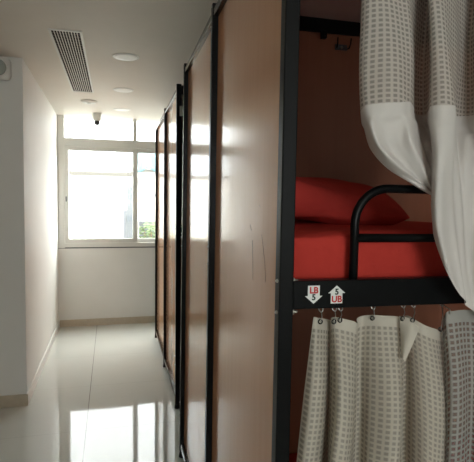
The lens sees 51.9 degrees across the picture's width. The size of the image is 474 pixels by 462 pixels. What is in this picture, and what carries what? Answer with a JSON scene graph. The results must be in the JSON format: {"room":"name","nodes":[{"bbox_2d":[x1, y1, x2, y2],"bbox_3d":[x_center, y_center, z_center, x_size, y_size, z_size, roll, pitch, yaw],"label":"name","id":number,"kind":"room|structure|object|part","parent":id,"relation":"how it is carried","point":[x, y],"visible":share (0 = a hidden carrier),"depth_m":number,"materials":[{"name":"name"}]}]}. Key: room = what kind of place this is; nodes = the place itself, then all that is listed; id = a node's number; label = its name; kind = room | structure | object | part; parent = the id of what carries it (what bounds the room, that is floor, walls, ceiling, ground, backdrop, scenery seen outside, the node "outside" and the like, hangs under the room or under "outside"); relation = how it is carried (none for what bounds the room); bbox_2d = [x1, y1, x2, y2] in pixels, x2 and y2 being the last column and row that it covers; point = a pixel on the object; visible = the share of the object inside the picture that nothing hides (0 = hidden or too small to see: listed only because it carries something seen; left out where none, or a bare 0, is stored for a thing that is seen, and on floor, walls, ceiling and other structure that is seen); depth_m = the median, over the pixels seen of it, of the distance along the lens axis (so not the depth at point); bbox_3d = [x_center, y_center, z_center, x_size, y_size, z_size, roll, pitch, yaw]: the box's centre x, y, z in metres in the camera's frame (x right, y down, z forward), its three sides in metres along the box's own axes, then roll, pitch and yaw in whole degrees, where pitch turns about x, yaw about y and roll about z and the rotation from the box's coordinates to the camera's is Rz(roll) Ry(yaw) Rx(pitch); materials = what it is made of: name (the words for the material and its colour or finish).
{"room":"dormitory","nodes":[
{"label":"dormitory","id":0,"kind":"room"},
{"bbox_2d":[0,56,58,395],"bbox_3d":[-2.916,-0.040,4.454,2.203,2.510,2.520,0,3,-15],"label":"wall","id":1,"kind":"structure","parent":0,"point":[29,292],"depth_m":3.57,"materials":[{"name":"paint"}]},
{"bbox_2d":[0,57,11,80],"bbox_3d":[-1.650,-1.126,3.364,0.165,0.155,0.099,0,3,-15],"label":"lamp","id":2,"kind":"object","parent":1,"relation":"attached to","point":[5,63],"visible":1,"depth_m":3.36,"materials":[{"name":"white plastic"}]},
{"bbox_3d":[-1.641,-1.124,3.331,0.116,0.116,0.030,0,3,-15],"label":"glass","id":3,"kind":"part","parent":2,"relation":"part of","materials":[{"name":"grey glass"}]},
{"bbox_2d":[0,394,27,407],"bbox_3d":[-2.510,1.243,3.326,2.013,0.085,0.012,0,3,-15],"label":"baseboard","id":4,"kind":"structure","parent":1,"relation":"attached to","point":[6,401],"depth_m":3.55,"materials":[{"name":"tile"}]},
{"bbox_2d":[27,321,59,404],"bbox_3d":[-1.831,1.176,4.694,0.010,0.080,2.320,0,3,-15],"label":"baseboard","id":5,"kind":"structure","parent":1,"relation":"attached to","point":[40,368],"depth_m":4.29,"materials":[{"name":"paint"}]},
{"bbox_2d":[0,322,183,461],"bbox_3d":[-0.552,1.456,2.039,5.550,0.150,8.250,0,3,-15],"label":"floor","id":6,"kind":"structure","parent":0,"point":[102,393],"depth_m":3.57,"materials":[{"name":"tile"}]},
{"bbox_2d":[155,84,182,408],"bbox_3d":[0.307,0.073,4.669,2.023,2.335,1.960,0,3,-14],"label":"bunk bed","id":7,"kind":"object","parent":6,"relation":"on","point":[169,130],"visible":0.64,"depth_m":4.15,"materials":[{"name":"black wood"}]},
{"bbox_3d":[-0.883,0.005,5.360,0.034,2.305,0.034,0,3,-14],"label":"post","id":8,"kind":"part","parent":7,"relation":"part of","materials":[{"name":"black metal"}]},
{"bbox_3d":[-0.776,1.139,4.938,0.027,0.026,0.966,0,3,-14],"label":"rail","id":9,"kind":"part","parent":7,"relation":"part of","materials":[{"name":"black"}]},
{"bbox_3d":[-0.751,-1.079,4.813,0.027,0.027,0.966,0,3,-14],"label":"rail","id":10,"kind":"part","parent":7,"relation":"part of","materials":[{"name":"black metal"}]},
{"bbox_3d":[-0.753,0.031,4.878,0.008,2.200,0.970,0,3,-14],"label":"panel","id":11,"kind":"part","parent":7,"relation":"part of","materials":[{"name":"laminate"}]},
{"bbox_3d":[-0.644,0.062,4.391,0.034,2.305,0.034,0,3,-14],"label":"post","id":12,"kind":"part","parent":7,"relation":"part of","materials":[{"name":"black metal"}]},
{"bbox_3d":[-0.546,1.194,4.009,0.027,0.026,0.884,0,3,-14],"label":"rail","id":13,"kind":"part","parent":7,"relation":"part of","materials":[{"name":"black"}]},
{"bbox_3d":[-0.521,-1.023,3.883,0.027,0.027,0.884,0,3,-14],"label":"rail","id":14,"kind":"part","parent":7,"relation":"part of","materials":[{"name":"black"}]},
{"bbox_3d":[-0.523,0.086,3.949,0.008,2.200,0.888,0,3,-14],"label":"panel","id":15,"kind":"part","parent":7,"relation":"part of","materials":[{"name":"laminate"}]},
{"bbox_3d":[-0.424,0.115,3.501,0.034,2.305,0.034,0,3,-14],"label":"post","id":16,"kind":"part","parent":7,"relation":"part of","materials":[{"name":"black metal"}]},
{"bbox_2d":[180,106,182,115],"bbox_3d":[-0.390,-0.844,3.428,0.026,0.070,0.015,0,3,-15],"label":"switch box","id":17,"kind":"object","parent":7,"relation":"attached to","point":[181,107],"visible":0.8,"depth_m":3.42,"materials":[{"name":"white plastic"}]},
{"bbox_3d":[0.318,0.060,4.628,1.946,2.195,0.010,0,3,-14],"label":"partition panel","id":18,"kind":"part","parent":7,"relation":"part of","materials":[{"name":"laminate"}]},
{"bbox_2d":[179,0,470,461],"bbox_3d":[0.863,0.248,2.202,2.023,2.277,1.781,0,3,-14],"label":"bunk bed","id":19,"kind":"object","parent":6,"relation":"on","point":[269,102],"visible":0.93,"depth_m":1.71,"materials":[{"name":"black"}]},
{"bbox_3d":[-0.302,0.179,2.812,0.034,2.247,0.034,0,3,-14],"label":"post","id":20,"kind":"part","parent":19,"relation":"part of","materials":[{"name":"black metal"}]},
{"bbox_3d":[-0.222,1.280,2.458,0.027,0.026,0.819,0,3,-14],"label":"rail","id":21,"kind":"part","parent":19,"relation":"part of","materials":[{"name":"black metal"}]},
{"bbox_3d":[-0.192,0.201,2.401,0.008,2.142,0.823,0,3,-14],"label":"panel","id":22,"kind":"part","parent":19,"relation":"part of","materials":[{"name":"laminate"}]},
{"bbox_3d":[-0.183,-0.880,2.339,0.027,0.027,0.819,0,3,-14],"label":"rail","id":23,"kind":"part","parent":19,"relation":"part of","materials":[{"name":"black"}]},
{"bbox_3d":[-0.102,0.228,1.984,0.034,2.247,0.034,0,3,-14],"label":"post","id":24,"kind":"part","parent":19,"relation":"part of","materials":[{"name":"black metal"}]},
{"bbox_3d":[0.021,-0.830,1.495,0.027,0.027,0.852,0,3,-14],"label":"rail","id":25,"kind":"part","parent":19,"relation":"part of","materials":[{"name":"black"}]},
{"bbox_3d":[0.012,0.251,1.557,0.008,2.142,0.856,0,3,-14],"label":"panel","id":26,"kind":"part","parent":19,"relation":"part of","materials":[{"name":"laminate"}]},
{"bbox_3d":[0.105,0.279,1.125,0.034,2.247,0.034,0,3,-14],"label":"post","id":27,"kind":"part","parent":19,"relation":"part of","materials":[{"name":"black metal"}]},
{"bbox_2d":[289,453,296,461],"bbox_3d":[0.945,1.034,1.835,1.928,0.133,0.842,0,3,-14],"label":"mattress","id":28,"kind":"object","parent":19,"relation":"on","point":[292,457],"visible":0.02,"depth_m":2.04,"materials":[{"name":"red fabric"}]},
{"bbox_2d":[320,30,326,39],"bbox_3d":[0.360,-0.812,2.014,0.022,0.030,0.028,0,3,-14],"label":"clip","id":29,"kind":"object","parent":19,"relation":"attached to","point":[323,35],"visible":1,"depth_m":2.01,"materials":[{"name":"black metal"}]},
{"bbox_2d":[335,37,351,50],"bbox_3d":[0.441,-0.780,2.031,0.066,0.042,0.037,0,3,-14],"label":"wall hook","id":30,"kind":"object","parent":19,"relation":"attached to","point":[337,46],"visible":1,"depth_m":2.04,"materials":[{"name":"grey metal"}]},
{"bbox_3d":[0.438,-0.772,2.047,0.056,0.024,0.005,0,3,-14],"label":"plate","id":31,"kind":"part","parent":30,"relation":"part of","materials":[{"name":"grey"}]},
{"bbox_2d":[294,220,447,278],"bbox_3d":[0.962,0.045,1.781,1.929,0.155,0.842,0,3,-14],"label":"mattress","id":32,"kind":"object","parent":19,"relation":"on","point":[321,250],"visible":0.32,"depth_m":1.20,"materials":[{"name":"red fabric"}]},
{"bbox_2d":[295,177,409,224],"bbox_3d":[0.265,-0.105,1.719,0.542,0.189,0.387,0,3,-11],"label":"pillow","id":33,"kind":"object","parent":32,"relation":"on","point":[317,200],"visible":0.53,"depth_m":1.57,"materials":[{"name":"red fabric"}]},
{"bbox_2d":[297,304,445,461],"bbox_3d":[0.321,0.600,1.165,0.501,0.839,0.116,0,3,-15],"label":"curtain","id":34,"kind":"object","parent":19,"relation":"hanging from","point":[374,390],"visible":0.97,"depth_m":1.16,"materials":[{"name":"fabric"}]},
{"bbox_3d":[0.860,0.232,2.217,1.946,2.137,0.010,0,3,-14],"label":"partition panel","id":35,"kind":"part","parent":19,"relation":"part of","materials":[{"name":"laminate"}]},
{"bbox_3d":[1.108,0.006,1.351,1.728,0.228,0.021,0,3,-14],"label":"guard rail","id":36,"kind":"part","parent":19,"relation":"part of","materials":[{"name":"black metal"}]},
{"bbox_2d":[359,0,473,310],"bbox_3d":[0.515,-0.254,1.181,0.500,1.047,0.187,0,3,-19],"label":"curtain","id":37,"kind":"object","parent":19,"relation":"hanging from","point":[416,57],"visible":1,"depth_m":1.11,"materials":[{"name":"fabric"}]},
{"bbox_2d":[441,304,473,461],"bbox_3d":[0.649,0.597,1.233,0.352,0.843,0.094,0,3,-15],"label":"curtain","id":38,"kind":"object","parent":19,"relation":"hanging from","point":[458,326],"visible":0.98,"depth_m":1.18,"materials":[{"name":"grey fabric"}]},
{"bbox_2d":[58,248,154,320],"bbox_3d":[-0.620,-0.115,6.250,3.147,2.510,0.200,0,3,-15],"label":"wall","id":39,"kind":"structure","parent":0,"point":[93,283],"depth_m":5.94,"materials":[{"name":"paint"}]},
{"bbox_2d":[57,115,154,247],"bbox_3d":[-1.254,-0.581,5.986,1.784,1.565,0.076,0,3,-15],"label":"window","id":40,"kind":"structure","parent":39,"relation":"in","point":[64,144],"depth_m":5.82,"materials":[{"name":"white metal"}]},
{"bbox_3d":[-1.638,-0.432,5.881,0.854,1.160,0.030,0,3,-15],"label":"sash","id":41,"kind":"part","parent":40,"relation":"part of","materials":[{"name":"white"}]},
{"bbox_3d":[-0.870,-0.436,6.116,0.844,1.160,0.030,0,3,-15],"label":"sash","id":42,"kind":"part","parent":40,"relation":"part of","materials":[{"name":"white"}]},
{"bbox_2d":[58,247,154,248],"bbox_3d":[-1.256,0.199,6.003,1.784,0.014,0.012,0,3,-15],"label":"trim","id":43,"kind":"structure","parent":39,"relation":"attached to","point":[65,247],"depth_m":5.90,"materials":[{"name":"grey"}]},
{"bbox_2d":[60,316,154,326],"bbox_3d":[-0.601,1.103,6.217,3.135,0.082,0.012,0,3,-15],"label":"baseboard","id":44,"kind":"structure","parent":39,"relation":"attached to","point":[141,319],"depth_m":5.95,"materials":[{"name":"tile"}]},
{"bbox_2d":[0,0,217,122],"bbox_3d":[-0.541,-1.204,1.961,5.550,0.150,8.400,0,3,-15],"label":"ceiling","id":45,"kind":"structure","parent":0,"point":[164,35],"depth_m":3.15,"materials":[{"name":"paint"}]},
{"bbox_2d":[48,28,93,92],"bbox_3d":[-1.213,-1.229,3.668,0.192,0.008,1.654,0,3,-14],"label":"ceiling vent","id":46,"kind":"object","parent":45,"relation":"in","point":[70,44],"visible":1,"depth_m":3.41,"materials":[{"name":"white plastic"}]},
{"bbox_2d":[80,99,96,103],"bbox_3d":[-1.486,-1.292,4.890,0.164,0.027,0.164,0,3,-15],"label":"smoke detector","id":47,"kind":"object","parent":45,"relation":"attached to","point":[86,101],"visible":1,"depth_m":4.85,"materials":[{"name":"white plastic"}]},
{"bbox_2d":[92,113,101,125],"bbox_3d":[-1.602,-1.276,5.571,0.100,0.139,0.102,0,3,-15],"label":"security camera","id":48,"kind":"object","parent":45,"relation":"attached to","point":[97,117],"visible":1,"depth_m":5.54,"materials":[{"name":"white plastic"}]},
{"bbox_2d":[114,108,129,110],"bbox_3d":[-1.256,-1.325,5.318,0.184,0.004,0.184,0,3,-15],"label":"recessed light","id":49,"kind":"object","parent":45,"relation":"in","point":[116,109],"visible":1,"depth_m":5.30,"materials":[{"name":"white plastic"}]},
{"bbox_2d":[113,88,133,92],"bbox_3d":[-1.025,-1.270,4.393,0.184,0.004,0.184,0,3,-15],"label":"recessed light","id":50,"kind":"object","parent":45,"relation":"in","point":[124,90],"visible":1,"depth_m":4.39,"materials":[{"name":"white plastic"}]},
{"bbox_2d":[114,88,131,91],"bbox_3d":[-1.025,-1.269,4.393,0.162,0.002,0.162,0,3,-15],"label":"diffuser","id":51,"kind":"object","parent":50,"relation":"attached to","point":[115,89],"depth_m":4.38,"materials":[{"name":"white plastic"}]},
{"bbox_2d":[112,53,138,60],"bbox_3d":[-0.774,-1.210,3.391,0.184,0.004,0.184,0,3,-15],"label":"recessed light","id":52,"kind":"object","parent":45,"relation":"in","point":[119,56],"visible":1,"depth_m":3.38,"materials":[{"name":"white plastic"}]},
{"bbox_2d":[64,118,157,172],"bbox_3d":[-5.190,-3.702,13.923,13.000,9.000,4.059,0,3,-15],"label":"sky","id":53,"kind":"structure","parent":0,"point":[92,161],"depth_m":12.44,"materials":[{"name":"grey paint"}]},
{"label":"outside","id":54,"kind":"structure","parent":0,"visible":0},
{"bbox_3d":[-3.626,0.650,17.887,30.000,0.100,23.690,0,3,-15],"label":"ground","id":55,"kind":"structure","parent":54,"visible":0},
{"bbox_2d":[86,232,108,238],"bbox_3d":[-2.480,0.574,8.650,0.875,1.120,0.820,0,3,-15],"label":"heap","id":56,"kind":"object","parent":55,"relation":"on","point":[96,235],"visible":0.18,"depth_m":8.53,"materials":[{"name":"white"}]},
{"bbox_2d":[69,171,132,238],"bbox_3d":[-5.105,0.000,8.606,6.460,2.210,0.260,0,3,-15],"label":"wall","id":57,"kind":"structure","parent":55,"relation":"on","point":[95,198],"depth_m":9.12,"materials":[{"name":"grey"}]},
{"bbox_2d":[123,183,132,237],"bbox_3d":[-2.003,0.113,9.106,0.245,2.000,0.060,0,3,-15],"label":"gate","id":58,"kind":"object","parent":55,"relation":"on","point":[127,190],"visible":0.44,"depth_m":9.05,"materials":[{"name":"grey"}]},
{"bbox_3d":[-2.104,0.113,9.085,0.040,2.000,0.050,0,3,-15],"label":"gate post","id":59,"kind":"part","parent":58,"relation":"part of","materials":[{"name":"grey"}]},
{"bbox_2d":[130,169,154,237],"bbox_3d":[-1.085,-0.181,11.300,2.700,2.360,1.300,0,3,-15],"label":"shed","id":60,"kind":"object","parent":55,"relation":"on","point":[146,199],"visible":0.17,"depth_m":10.43,"materials":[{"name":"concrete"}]},
{"bbox_3d":[-1.884,0.411,10.506,0.450,1.250,0.040,0,3,-15],"label":"door","id":61,"kind":"part","parent":60,"relation":"part of","materials":[{"name":"green"}]},
{"bbox_2d":[132,173,154,195],"bbox_3d":[-1.037,-0.148,9.244,1.858,1.867,0.032,0,3,-15],"label":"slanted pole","id":62,"kind":"object","parent":55,"relation":"on","point":[139,179],"visible":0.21,"depth_m":9.02,"materials":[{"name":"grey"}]},
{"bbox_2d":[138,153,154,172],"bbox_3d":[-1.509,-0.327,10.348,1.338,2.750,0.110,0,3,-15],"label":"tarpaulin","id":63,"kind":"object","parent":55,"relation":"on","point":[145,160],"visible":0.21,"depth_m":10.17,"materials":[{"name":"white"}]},
{"bbox_2d":[138,217,154,237],"bbox_3d":[-1.560,0.413,9.345,0.756,1.389,0.764,0,3,-15],"label":"bush","id":64,"kind":"object","parent":55,"relation":"on","point":[148,234],"visible":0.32,"depth_m":9.21,"materials":[{"name":"green plant"}]}
]}

